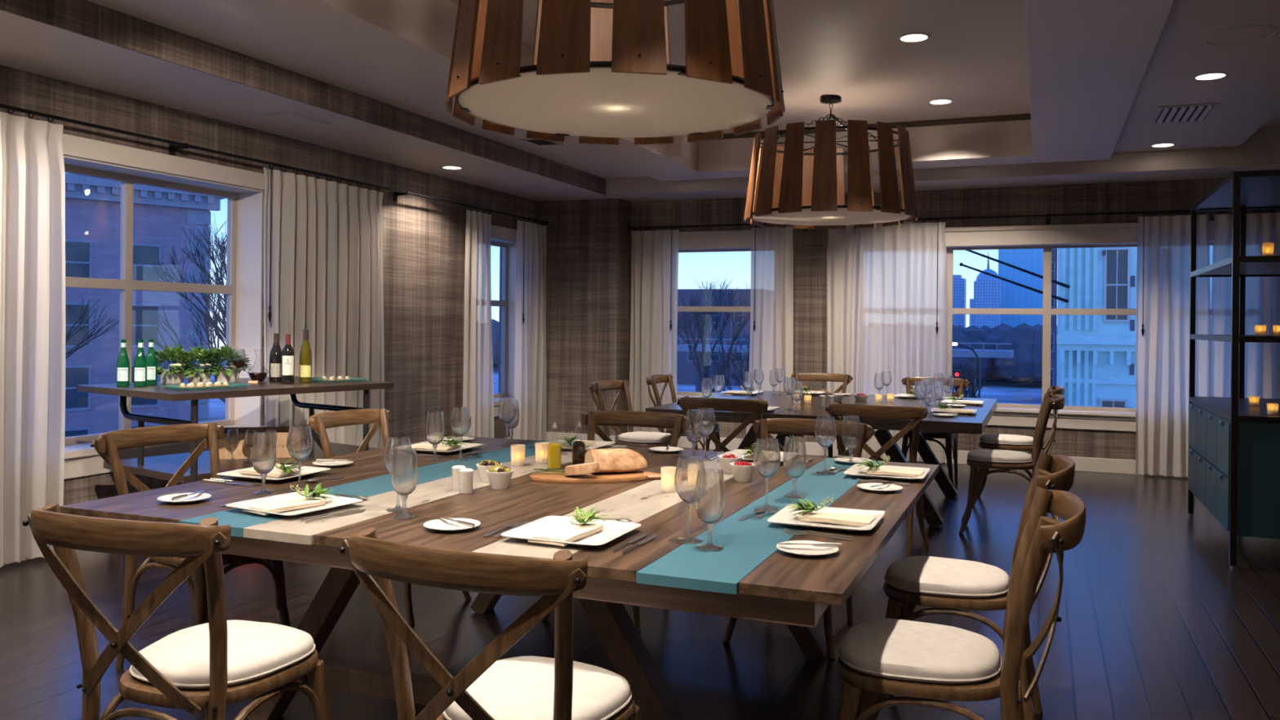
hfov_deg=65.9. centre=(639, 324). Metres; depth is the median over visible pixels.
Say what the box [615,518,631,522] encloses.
spoon bowl
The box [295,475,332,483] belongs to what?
fork
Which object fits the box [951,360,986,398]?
bare tree
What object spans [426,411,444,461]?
water goblet
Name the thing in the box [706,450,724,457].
table knife
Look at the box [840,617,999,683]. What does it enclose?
seat cushion
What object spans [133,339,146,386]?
water bottle
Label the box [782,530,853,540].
fork
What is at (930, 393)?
bowl
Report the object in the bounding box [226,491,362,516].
dinner plate
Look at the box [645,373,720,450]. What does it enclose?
dining chair
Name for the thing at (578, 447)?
bottle
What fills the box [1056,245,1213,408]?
stone building
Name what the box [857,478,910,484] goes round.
fork
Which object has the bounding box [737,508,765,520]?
spoon
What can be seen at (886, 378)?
bowl
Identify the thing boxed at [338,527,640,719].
dining chair
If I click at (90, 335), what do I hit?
bare tree
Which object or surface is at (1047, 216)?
curtain rod
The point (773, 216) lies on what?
diffuser
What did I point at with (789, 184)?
pendant lamp
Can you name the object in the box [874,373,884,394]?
water goblet
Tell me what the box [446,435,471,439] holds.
butter knife
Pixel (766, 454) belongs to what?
bowl
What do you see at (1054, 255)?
brick building
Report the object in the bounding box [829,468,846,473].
fork
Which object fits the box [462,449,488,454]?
fork
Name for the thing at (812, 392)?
folded napkin
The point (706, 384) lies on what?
water goblet
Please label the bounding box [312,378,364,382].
glass tray
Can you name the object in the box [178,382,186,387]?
canape
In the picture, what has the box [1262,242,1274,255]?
candle holder
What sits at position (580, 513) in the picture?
herb sprig
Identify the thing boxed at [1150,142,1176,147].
recessed light
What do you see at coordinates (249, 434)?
bowl
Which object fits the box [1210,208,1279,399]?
curtain
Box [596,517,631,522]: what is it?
spoon
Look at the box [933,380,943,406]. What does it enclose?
water goblet
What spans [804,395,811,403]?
candle holder
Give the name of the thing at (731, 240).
window
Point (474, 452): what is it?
spoon
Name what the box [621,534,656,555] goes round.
table knife
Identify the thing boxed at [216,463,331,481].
dinner plate
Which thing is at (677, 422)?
dining chair
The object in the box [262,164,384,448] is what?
curtain
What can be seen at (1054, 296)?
flagpole
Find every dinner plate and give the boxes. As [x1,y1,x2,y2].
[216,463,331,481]
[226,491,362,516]
[411,441,483,453]
[501,515,640,546]
[533,439,615,451]
[720,390,762,395]
[720,448,783,462]
[763,406,779,412]
[767,504,884,531]
[802,390,826,395]
[843,463,930,480]
[893,393,924,399]
[931,407,977,414]
[940,399,983,405]
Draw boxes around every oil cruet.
[547,422,561,469]
[571,420,585,465]
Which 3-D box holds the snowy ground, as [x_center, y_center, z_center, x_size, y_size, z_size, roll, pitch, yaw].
[75.601,7.206,239.111,280.000,0.200,620.000,1,0,22]
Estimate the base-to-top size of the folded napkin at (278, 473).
0.016 m
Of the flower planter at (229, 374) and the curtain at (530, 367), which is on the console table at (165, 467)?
the flower planter at (229, 374)
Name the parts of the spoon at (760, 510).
handle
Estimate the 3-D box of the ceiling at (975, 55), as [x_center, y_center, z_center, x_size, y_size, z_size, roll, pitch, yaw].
[0.371,-1.816,4.996,2.948,0.100,7.919,1,0,22]
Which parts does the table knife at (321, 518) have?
handle, blade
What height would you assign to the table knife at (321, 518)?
0.012 m
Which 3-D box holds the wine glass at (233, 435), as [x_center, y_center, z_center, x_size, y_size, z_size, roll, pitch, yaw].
[-2.391,0.705,5.795,0.069,0.180,0.069,1,0,-33]
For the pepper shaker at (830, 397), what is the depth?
7.25 m
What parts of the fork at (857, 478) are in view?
handle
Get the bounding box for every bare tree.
[65,298,119,359]
[133,268,226,403]
[139,213,226,339]
[677,277,751,392]
[706,336,750,391]
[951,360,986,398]
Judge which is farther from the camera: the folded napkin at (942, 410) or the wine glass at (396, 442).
the folded napkin at (942, 410)
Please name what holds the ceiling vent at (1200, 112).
in the ceiling at (1242, 134)
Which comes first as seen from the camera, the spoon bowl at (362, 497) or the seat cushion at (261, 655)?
the seat cushion at (261, 655)
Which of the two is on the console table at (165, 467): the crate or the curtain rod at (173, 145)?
the crate
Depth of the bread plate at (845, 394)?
8.50 m
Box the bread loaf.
[584,448,647,473]
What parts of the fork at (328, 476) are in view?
handle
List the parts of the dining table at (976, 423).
leg, leg, edge rail, leg, leg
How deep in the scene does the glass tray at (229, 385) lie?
5.48 m
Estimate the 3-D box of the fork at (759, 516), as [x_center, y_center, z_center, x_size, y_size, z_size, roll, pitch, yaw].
[0.385,0.588,3.058,0.023,0.008,0.155,1,0,32]
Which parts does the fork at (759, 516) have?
handle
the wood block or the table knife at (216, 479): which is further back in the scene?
the wood block
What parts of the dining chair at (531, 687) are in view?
post, crest rail, seat, post, leg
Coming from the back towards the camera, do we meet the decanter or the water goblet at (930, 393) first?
the water goblet at (930, 393)
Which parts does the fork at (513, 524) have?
handle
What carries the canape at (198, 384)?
on the glass tray at (229, 385)
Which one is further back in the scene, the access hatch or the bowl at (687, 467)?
the access hatch
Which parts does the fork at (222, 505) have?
handle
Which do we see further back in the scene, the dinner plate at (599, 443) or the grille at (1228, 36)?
the grille at (1228, 36)
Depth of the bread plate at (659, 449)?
4.61 m
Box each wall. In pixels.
[0,64,540,505]
[539,177,1279,459]
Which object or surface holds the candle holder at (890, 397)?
on the dining table at (976, 423)
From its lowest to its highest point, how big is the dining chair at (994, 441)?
0.917 m
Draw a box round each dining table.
[59,435,939,719]
[645,389,997,526]
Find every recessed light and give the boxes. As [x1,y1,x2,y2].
[440,165,462,169]
[897,32,930,42]
[927,98,953,104]
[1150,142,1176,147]
[1191,71,1229,80]
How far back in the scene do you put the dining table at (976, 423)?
6.87 m
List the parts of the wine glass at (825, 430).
stem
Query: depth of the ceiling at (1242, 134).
6.59 m
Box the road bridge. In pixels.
[676,337,1013,398]
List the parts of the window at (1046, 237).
sill, casing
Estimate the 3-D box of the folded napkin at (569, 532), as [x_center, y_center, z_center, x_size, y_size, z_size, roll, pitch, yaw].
[-0.201,0.573,2.706,0.110,0.016,0.227,1,0,25]
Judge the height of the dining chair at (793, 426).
0.917 m
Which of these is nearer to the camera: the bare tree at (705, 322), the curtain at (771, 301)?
the curtain at (771, 301)
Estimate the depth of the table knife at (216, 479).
3.59 m
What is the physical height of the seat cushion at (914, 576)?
0.056 m
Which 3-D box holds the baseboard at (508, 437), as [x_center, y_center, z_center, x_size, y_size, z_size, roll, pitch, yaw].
[-3.497,1.248,5.358,0.028,0.135,12.500,1,0,22]
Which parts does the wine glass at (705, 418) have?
stem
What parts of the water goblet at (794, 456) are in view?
stem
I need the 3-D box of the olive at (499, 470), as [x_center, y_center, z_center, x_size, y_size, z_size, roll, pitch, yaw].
[-0.496,0.519,3.497,0.020,0.021,0.026,1,0,-9]
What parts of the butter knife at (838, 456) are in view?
handle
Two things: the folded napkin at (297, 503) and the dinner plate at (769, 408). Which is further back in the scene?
the dinner plate at (769, 408)
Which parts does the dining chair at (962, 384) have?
leg, post, seat, crest rail, leg, post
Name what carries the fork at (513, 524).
on the dining table at (749, 578)
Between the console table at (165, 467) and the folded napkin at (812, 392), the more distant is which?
the folded napkin at (812, 392)
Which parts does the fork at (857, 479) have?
handle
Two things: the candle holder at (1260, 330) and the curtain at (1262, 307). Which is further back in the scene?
the curtain at (1262, 307)
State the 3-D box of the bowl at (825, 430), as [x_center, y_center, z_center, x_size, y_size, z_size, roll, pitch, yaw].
[0.747,0.433,3.970,0.087,0.123,0.087,1,0,22]
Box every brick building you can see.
[64,173,224,436]
[676,288,751,386]
[1050,248,1057,386]
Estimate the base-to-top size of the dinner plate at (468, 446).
0.020 m
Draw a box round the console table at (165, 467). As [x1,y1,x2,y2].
[75,376,394,575]
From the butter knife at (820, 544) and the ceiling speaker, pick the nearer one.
the butter knife at (820, 544)
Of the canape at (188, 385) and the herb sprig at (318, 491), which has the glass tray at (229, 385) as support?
the canape at (188, 385)
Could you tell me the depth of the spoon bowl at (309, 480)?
3.61 m
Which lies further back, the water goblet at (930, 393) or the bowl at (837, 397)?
the bowl at (837, 397)
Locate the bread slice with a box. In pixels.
[564,462,599,475]
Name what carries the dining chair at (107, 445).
on the floor
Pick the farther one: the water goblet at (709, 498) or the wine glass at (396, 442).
the wine glass at (396, 442)
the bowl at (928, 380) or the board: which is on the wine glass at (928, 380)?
the bowl at (928, 380)
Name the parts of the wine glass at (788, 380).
stem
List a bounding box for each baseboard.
[4,435,513,565]
[546,431,1186,477]
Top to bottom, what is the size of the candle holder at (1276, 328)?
0.062 m
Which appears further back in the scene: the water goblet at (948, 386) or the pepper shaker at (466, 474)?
the water goblet at (948, 386)
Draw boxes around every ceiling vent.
[520,137,562,146]
[1149,102,1221,124]
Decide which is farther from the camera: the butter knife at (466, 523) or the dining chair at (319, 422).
the dining chair at (319, 422)
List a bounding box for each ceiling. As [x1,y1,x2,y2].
[0,0,1279,202]
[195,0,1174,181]
[448,0,1031,133]
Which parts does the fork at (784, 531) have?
handle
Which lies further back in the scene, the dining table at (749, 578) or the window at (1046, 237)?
the window at (1046, 237)
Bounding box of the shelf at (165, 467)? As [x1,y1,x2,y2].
[103,440,378,484]
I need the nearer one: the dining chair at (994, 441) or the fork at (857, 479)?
the fork at (857, 479)
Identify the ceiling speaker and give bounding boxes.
[1201,25,1279,45]
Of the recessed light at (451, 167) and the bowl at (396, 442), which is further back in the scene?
the recessed light at (451, 167)
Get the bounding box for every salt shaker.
[451,465,466,490]
[818,395,826,406]
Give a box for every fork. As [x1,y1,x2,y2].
[217,495,272,506]
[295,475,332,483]
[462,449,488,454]
[482,520,522,537]
[493,521,530,537]
[750,511,776,519]
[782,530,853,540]
[783,528,853,537]
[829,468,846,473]
[856,479,910,485]
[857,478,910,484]
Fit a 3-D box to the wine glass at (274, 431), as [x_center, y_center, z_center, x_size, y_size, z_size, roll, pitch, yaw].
[-2.170,0.708,5.803,0.069,0.180,0.069,1,0,7]
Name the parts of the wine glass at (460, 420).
stem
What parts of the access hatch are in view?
hatch panel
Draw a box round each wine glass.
[226,428,239,460]
[231,348,245,383]
[244,429,256,461]
[266,429,277,442]
[286,424,312,492]
[384,436,411,511]
[450,406,471,461]
[497,397,515,445]
[674,456,704,543]
[695,407,715,461]
[712,374,724,398]
[753,368,764,396]
[753,438,780,511]
[774,368,785,395]
[782,377,795,409]
[814,416,836,474]
[880,370,892,399]
[914,381,926,405]
[920,377,933,409]
[933,373,943,401]
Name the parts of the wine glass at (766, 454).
stem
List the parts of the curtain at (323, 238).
wand handle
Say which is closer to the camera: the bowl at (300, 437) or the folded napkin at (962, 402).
the bowl at (300, 437)
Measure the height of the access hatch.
0.009 m
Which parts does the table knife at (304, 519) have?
handle, blade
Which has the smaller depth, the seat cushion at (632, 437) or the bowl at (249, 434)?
the bowl at (249, 434)
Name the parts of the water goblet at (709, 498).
stem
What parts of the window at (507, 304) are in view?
frame, sill, head trim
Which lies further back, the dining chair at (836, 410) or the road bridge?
the road bridge
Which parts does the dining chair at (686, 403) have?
post, crest rail, post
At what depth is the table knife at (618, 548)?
2.63 m
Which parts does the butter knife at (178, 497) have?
handle, blade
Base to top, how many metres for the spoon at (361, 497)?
0.008 m
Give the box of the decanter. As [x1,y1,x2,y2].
[247,355,268,382]
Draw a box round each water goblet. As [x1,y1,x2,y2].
[251,431,276,494]
[391,447,417,519]
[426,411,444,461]
[503,400,519,442]
[684,410,702,457]
[694,468,725,551]
[701,377,711,397]
[743,371,753,396]
[768,369,777,394]
[782,435,806,498]
[791,381,802,410]
[841,415,860,464]
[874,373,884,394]
[924,385,936,416]
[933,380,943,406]
[942,375,953,399]
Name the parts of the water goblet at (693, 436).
stem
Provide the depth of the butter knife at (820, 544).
2.58 m
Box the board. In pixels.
[529,470,661,483]
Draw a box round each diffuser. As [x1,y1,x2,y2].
[458,66,772,137]
[751,208,911,225]
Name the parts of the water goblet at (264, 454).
stem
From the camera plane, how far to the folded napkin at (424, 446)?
4.54 m
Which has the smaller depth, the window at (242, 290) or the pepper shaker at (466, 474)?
the pepper shaker at (466, 474)
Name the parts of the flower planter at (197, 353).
pot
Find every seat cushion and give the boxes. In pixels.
[131,619,314,688]
[444,655,630,719]
[617,431,671,443]
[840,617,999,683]
[885,555,1009,597]
[920,431,952,434]
[967,448,1031,463]
[979,433,1033,445]
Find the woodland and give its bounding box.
[491,319,1057,382]
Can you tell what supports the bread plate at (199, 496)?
on the dining table at (749, 578)
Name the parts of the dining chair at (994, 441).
leg, leg, seat, post, crest rail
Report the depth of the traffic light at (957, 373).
47.66 m
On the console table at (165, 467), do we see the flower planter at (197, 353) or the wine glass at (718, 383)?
the flower planter at (197, 353)
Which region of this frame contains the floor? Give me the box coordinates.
[0,447,1279,719]
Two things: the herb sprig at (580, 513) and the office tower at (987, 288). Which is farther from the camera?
the office tower at (987, 288)
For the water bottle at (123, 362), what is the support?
on the console table at (165, 467)
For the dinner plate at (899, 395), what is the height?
0.020 m
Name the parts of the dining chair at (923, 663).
leg, leg, seat, post, post, crest rail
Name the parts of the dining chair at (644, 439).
post, crest rail, post, seat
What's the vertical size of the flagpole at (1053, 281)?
1.752 m
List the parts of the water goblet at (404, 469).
stem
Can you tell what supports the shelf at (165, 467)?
attached to the console table at (165, 467)
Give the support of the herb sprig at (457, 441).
on the folded napkin at (424, 446)
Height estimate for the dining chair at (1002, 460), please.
0.917 m
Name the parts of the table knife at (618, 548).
handle, blade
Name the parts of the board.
handle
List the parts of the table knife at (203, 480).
handle, blade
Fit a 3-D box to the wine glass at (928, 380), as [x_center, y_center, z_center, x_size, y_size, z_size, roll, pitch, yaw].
[2.061,0.497,7.095,0.087,0.226,0.087,1,0,-23]
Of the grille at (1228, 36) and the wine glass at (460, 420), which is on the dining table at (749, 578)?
the wine glass at (460, 420)
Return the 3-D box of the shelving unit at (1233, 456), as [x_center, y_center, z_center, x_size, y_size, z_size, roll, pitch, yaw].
[4.213,0.267,6.163,1.204,2.250,1.734,1,0,22]
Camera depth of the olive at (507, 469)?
3.51 m
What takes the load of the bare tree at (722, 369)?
on the snowy ground
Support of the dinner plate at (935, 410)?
on the dining table at (976, 423)
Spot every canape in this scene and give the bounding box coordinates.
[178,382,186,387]
[186,383,192,387]
[195,382,202,387]
[204,382,211,386]
[213,382,220,386]
[222,382,228,386]
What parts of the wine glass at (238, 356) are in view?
stem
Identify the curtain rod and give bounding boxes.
[0,103,549,225]
[627,208,1279,231]
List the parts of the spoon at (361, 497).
handle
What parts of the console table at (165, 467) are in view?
post, leg, post, leg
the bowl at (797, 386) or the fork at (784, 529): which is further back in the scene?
the bowl at (797, 386)
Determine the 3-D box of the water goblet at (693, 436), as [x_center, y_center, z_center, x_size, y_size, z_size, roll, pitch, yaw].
[0.242,0.489,4.402,0.080,0.206,0.080,1,0,-33]
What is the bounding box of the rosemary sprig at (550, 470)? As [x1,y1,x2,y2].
[530,466,564,474]
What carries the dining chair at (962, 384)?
on the floor
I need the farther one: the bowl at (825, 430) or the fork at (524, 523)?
the bowl at (825, 430)
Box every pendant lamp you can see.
[445,0,785,144]
[743,94,918,228]
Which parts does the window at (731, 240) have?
sill, casing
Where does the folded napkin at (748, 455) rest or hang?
on the dinner plate at (737, 451)
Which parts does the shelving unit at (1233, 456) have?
post, drawer, drawer, drawer, drawer, drawer, drawer, drawer, drawer, shelf frame, post, shelf frame, frame, shelf frame, shelf panel, shelf panel, shelf panel, post, shelf panel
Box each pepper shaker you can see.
[458,467,473,493]
[827,395,834,405]
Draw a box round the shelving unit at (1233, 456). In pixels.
[1187,169,1279,569]
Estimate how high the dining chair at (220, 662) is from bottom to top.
0.917 m
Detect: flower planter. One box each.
[155,342,199,383]
[172,342,223,383]
[200,342,251,382]
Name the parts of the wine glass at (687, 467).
stem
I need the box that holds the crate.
[217,426,290,459]
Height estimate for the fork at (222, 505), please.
0.008 m
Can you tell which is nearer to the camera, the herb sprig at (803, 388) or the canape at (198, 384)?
the canape at (198, 384)
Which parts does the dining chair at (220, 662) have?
post, crest rail, post, seat, leg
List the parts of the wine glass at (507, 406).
stem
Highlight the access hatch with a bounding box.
[250,111,330,127]
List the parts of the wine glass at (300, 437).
stem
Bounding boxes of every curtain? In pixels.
[0,106,65,567]
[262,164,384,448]
[462,207,493,437]
[512,217,546,440]
[627,226,679,446]
[746,223,793,449]
[826,217,946,463]
[1135,210,1210,477]
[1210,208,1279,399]
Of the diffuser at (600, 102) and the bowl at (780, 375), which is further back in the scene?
the bowl at (780, 375)
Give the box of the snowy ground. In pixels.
[208,357,1042,421]
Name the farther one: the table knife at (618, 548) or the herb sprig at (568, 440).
the herb sprig at (568, 440)
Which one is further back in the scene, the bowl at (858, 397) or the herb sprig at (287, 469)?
the bowl at (858, 397)
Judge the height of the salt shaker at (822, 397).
0.086 m
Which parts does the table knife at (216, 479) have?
handle, blade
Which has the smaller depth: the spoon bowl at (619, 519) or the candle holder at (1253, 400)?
the spoon bowl at (619, 519)
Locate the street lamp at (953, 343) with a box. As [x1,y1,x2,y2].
[952,342,981,398]
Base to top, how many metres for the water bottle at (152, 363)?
0.266 m
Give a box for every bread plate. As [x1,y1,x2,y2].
[156,493,211,503]
[312,459,353,466]
[423,518,480,531]
[443,436,474,442]
[648,446,684,453]
[776,540,839,556]
[833,393,850,395]
[834,457,872,463]
[857,483,902,492]
[932,413,957,417]
[946,404,966,407]
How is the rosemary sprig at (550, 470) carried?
on the board
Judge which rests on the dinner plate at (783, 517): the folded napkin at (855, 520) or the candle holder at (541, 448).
the folded napkin at (855, 520)
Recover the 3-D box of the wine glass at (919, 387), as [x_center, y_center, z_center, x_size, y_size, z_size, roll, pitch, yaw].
[1.893,0.496,6.655,0.087,0.226,0.087,1,0,-23]
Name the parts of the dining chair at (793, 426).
leg, post, crest rail, leg, post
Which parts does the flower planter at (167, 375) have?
pot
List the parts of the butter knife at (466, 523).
blade, handle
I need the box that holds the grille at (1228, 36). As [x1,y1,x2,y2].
[1207,28,1274,44]
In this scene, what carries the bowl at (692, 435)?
on the water goblet at (693, 436)
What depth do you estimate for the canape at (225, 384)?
5.58 m
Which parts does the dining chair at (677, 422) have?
leg, post, crest rail, leg, post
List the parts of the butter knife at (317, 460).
handle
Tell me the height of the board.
0.035 m
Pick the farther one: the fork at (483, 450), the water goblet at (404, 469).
the fork at (483, 450)
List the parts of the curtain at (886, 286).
wand handle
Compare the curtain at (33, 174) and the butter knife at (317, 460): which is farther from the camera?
the curtain at (33, 174)
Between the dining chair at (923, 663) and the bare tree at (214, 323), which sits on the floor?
the dining chair at (923, 663)
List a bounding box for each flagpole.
[959,262,1068,302]
[964,249,1070,288]
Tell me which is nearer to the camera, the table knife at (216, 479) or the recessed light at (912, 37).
the table knife at (216, 479)
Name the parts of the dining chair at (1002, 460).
leg, leg, seat, post, post, crest rail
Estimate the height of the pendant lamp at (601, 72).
0.942 m
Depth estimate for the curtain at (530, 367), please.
10.77 m
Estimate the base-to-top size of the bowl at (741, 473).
0.065 m
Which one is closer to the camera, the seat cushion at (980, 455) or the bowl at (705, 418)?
the bowl at (705, 418)
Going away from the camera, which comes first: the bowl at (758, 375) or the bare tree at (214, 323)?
the bowl at (758, 375)
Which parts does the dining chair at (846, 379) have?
post, crest rail, leg, post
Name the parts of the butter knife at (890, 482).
handle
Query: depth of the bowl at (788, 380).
6.96 m
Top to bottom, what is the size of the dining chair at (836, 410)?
0.917 m
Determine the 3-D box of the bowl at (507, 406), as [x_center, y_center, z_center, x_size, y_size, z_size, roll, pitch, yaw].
[-0.645,0.419,4.795,0.087,0.123,0.087,1,0,22]
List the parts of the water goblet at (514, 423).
stem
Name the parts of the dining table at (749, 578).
leg, cross rail, leg, leg, leg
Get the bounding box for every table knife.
[202,479,251,485]
[209,478,261,484]
[298,507,359,522]
[304,509,365,524]
[611,533,647,553]
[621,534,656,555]
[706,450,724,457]
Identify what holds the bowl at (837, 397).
on the dining table at (976, 423)
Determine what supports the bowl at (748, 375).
on the water goblet at (748, 375)
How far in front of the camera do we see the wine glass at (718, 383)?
7.18 m
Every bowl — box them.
[226,428,239,446]
[231,348,245,367]
[244,429,256,446]
[251,431,276,473]
[286,424,312,461]
[305,479,318,482]
[355,495,368,499]
[384,436,411,474]
[391,447,417,495]
[426,411,444,444]
[450,406,471,435]
[475,462,502,482]
[485,469,514,489]
[497,397,515,423]
[504,400,519,428]
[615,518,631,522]
[674,456,704,503]
[684,410,702,442]
[694,468,725,523]
[695,407,715,436]
[717,454,742,474]
[729,462,755,482]
[743,371,753,388]
[753,368,764,384]
[753,438,780,477]
[753,508,765,513]
[768,369,777,386]
[774,368,785,382]
[782,377,795,395]
[782,435,806,478]
[791,381,802,400]
[814,416,836,447]
[827,394,844,401]
[841,415,860,448]
[853,394,869,400]
[880,370,892,386]
[920,377,933,385]
[924,385,936,406]
[933,373,943,384]
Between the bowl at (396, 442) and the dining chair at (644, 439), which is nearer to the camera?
the bowl at (396, 442)
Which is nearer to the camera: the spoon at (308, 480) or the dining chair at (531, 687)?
the dining chair at (531, 687)
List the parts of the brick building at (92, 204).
cornice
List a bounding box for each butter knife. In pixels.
[171,490,204,500]
[315,458,355,462]
[437,516,475,527]
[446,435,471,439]
[778,542,842,547]
[837,455,872,460]
[869,480,893,487]
[944,412,958,414]
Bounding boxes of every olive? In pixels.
[481,461,488,466]
[497,467,502,472]
[504,467,511,471]
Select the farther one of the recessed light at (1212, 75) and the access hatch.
the access hatch
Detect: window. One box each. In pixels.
[62,133,265,479]
[490,224,517,417]
[676,230,751,400]
[944,220,1215,431]
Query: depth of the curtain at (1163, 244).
8.99 m
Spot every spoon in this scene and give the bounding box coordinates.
[305,476,343,482]
[336,493,368,499]
[470,450,497,454]
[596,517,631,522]
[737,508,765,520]
[819,466,838,474]
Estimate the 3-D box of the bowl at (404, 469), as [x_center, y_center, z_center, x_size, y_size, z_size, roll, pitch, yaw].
[-0.714,0.447,2.993,0.080,0.140,0.080,1,0,22]
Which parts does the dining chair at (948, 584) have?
leg, leg, seat, post, post, crest rail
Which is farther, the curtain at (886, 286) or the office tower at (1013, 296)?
the office tower at (1013, 296)
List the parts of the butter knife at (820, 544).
blade, handle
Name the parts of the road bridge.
railing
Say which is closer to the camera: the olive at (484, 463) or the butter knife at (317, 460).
the olive at (484, 463)
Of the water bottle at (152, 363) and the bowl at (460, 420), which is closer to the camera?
the bowl at (460, 420)
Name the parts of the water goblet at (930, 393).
stem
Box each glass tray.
[167,384,244,390]
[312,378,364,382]
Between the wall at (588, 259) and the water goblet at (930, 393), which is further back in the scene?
the wall at (588, 259)
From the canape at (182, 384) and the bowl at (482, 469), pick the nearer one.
the bowl at (482, 469)
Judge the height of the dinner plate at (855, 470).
0.020 m
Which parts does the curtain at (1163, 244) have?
wand handle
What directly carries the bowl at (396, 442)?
on the wine glass at (396, 442)
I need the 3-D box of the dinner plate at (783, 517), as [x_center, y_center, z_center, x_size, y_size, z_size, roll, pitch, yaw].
[0.563,0.586,2.964,0.305,0.020,0.305,1,0,22]
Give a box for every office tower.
[952,275,966,327]
[968,253,1001,328]
[998,248,1043,327]
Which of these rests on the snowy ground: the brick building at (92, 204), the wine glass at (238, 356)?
the brick building at (92, 204)
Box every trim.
[0,0,605,195]
[707,113,1031,140]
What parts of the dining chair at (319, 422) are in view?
post, crest rail, post, leg, leg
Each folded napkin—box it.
[237,467,298,477]
[242,497,326,515]
[411,443,459,450]
[528,522,602,546]
[560,440,596,447]
[725,391,752,393]
[743,453,753,458]
[798,511,881,528]
[802,390,817,393]
[865,467,928,478]
[941,408,976,413]
[951,400,982,404]
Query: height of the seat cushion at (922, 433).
0.056 m
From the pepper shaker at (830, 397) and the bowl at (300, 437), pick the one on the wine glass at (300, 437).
the bowl at (300, 437)
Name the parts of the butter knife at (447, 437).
handle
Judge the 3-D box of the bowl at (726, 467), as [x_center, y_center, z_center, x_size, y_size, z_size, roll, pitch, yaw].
[0.361,0.561,3.953,0.100,0.065,0.100,1,0,22]
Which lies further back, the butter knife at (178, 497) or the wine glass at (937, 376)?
the wine glass at (937, 376)
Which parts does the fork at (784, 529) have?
handle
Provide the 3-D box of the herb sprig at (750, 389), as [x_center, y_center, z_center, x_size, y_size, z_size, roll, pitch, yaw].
[0.932,0.552,8.470,0.151,0.057,0.104,1,0,9]
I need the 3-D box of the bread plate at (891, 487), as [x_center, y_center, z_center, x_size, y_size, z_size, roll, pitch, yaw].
[0.866,0.591,3.564,0.162,0.014,0.162,1,0,22]
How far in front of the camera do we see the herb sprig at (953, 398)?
7.66 m
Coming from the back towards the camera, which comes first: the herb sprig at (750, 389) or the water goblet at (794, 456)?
the herb sprig at (750, 389)
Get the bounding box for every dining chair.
[22,502,330,719]
[90,422,291,667]
[305,408,471,625]
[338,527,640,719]
[542,410,686,631]
[588,379,671,447]
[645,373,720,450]
[676,395,768,452]
[722,417,875,658]
[791,373,853,457]
[825,401,929,557]
[836,486,1086,719]
[872,452,1075,719]
[901,377,969,485]
[958,393,1065,533]
[972,385,1064,506]
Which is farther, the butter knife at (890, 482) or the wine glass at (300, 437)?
the butter knife at (890, 482)
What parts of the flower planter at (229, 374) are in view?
pot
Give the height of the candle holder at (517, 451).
0.085 m
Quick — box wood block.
[248,380,258,382]
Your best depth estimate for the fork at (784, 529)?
2.79 m
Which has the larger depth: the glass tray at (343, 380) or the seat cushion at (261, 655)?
the glass tray at (343, 380)
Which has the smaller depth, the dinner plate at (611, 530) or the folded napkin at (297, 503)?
the dinner plate at (611, 530)
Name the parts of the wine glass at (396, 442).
stem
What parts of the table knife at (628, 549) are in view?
handle, blade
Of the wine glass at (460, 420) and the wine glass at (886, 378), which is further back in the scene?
the wine glass at (886, 378)
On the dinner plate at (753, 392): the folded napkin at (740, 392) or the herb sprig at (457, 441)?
the folded napkin at (740, 392)
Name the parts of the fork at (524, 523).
handle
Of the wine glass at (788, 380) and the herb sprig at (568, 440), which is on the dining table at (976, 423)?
the wine glass at (788, 380)
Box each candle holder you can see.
[511,444,524,466]
[534,442,549,463]
[661,466,675,493]
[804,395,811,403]
[875,394,882,402]
[886,393,893,401]
[1248,395,1259,406]
[1254,324,1266,336]
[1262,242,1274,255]
[1266,403,1278,414]
[1272,324,1279,336]
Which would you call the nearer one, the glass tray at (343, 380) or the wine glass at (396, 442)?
the wine glass at (396, 442)
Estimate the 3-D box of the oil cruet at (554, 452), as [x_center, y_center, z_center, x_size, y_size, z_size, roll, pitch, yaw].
[-0.348,0.491,4.026,0.056,0.190,0.056,1,0,-7]
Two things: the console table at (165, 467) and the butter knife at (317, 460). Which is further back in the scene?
the console table at (165, 467)
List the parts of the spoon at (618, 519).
handle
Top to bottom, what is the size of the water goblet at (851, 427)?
0.206 m
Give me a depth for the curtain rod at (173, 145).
6.66 m
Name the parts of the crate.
panel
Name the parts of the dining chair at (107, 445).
post, crest rail, leg, seat, post, leg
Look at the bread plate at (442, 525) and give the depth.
2.84 m
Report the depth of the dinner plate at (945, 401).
7.56 m
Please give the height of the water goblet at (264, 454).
0.206 m
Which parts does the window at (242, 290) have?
frame, head trim, sill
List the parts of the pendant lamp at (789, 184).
chain, chain, chain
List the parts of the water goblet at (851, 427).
stem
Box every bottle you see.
[116,339,129,386]
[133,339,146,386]
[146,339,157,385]
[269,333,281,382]
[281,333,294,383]
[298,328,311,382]
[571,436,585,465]
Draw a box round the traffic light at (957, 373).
[953,369,960,396]
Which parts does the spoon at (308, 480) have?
handle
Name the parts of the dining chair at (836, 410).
post, crest rail, post, leg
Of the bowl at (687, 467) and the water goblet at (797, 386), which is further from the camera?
the water goblet at (797, 386)
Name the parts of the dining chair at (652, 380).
post, crest rail, post, seat, leg, leg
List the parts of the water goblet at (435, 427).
stem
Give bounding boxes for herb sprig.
[274,458,306,473]
[289,482,338,499]
[440,435,466,446]
[558,431,578,446]
[569,506,607,524]
[739,385,756,391]
[740,443,755,455]
[787,494,833,515]
[802,385,813,392]
[856,455,890,471]
[906,388,915,395]
[935,401,955,409]
[946,394,963,401]

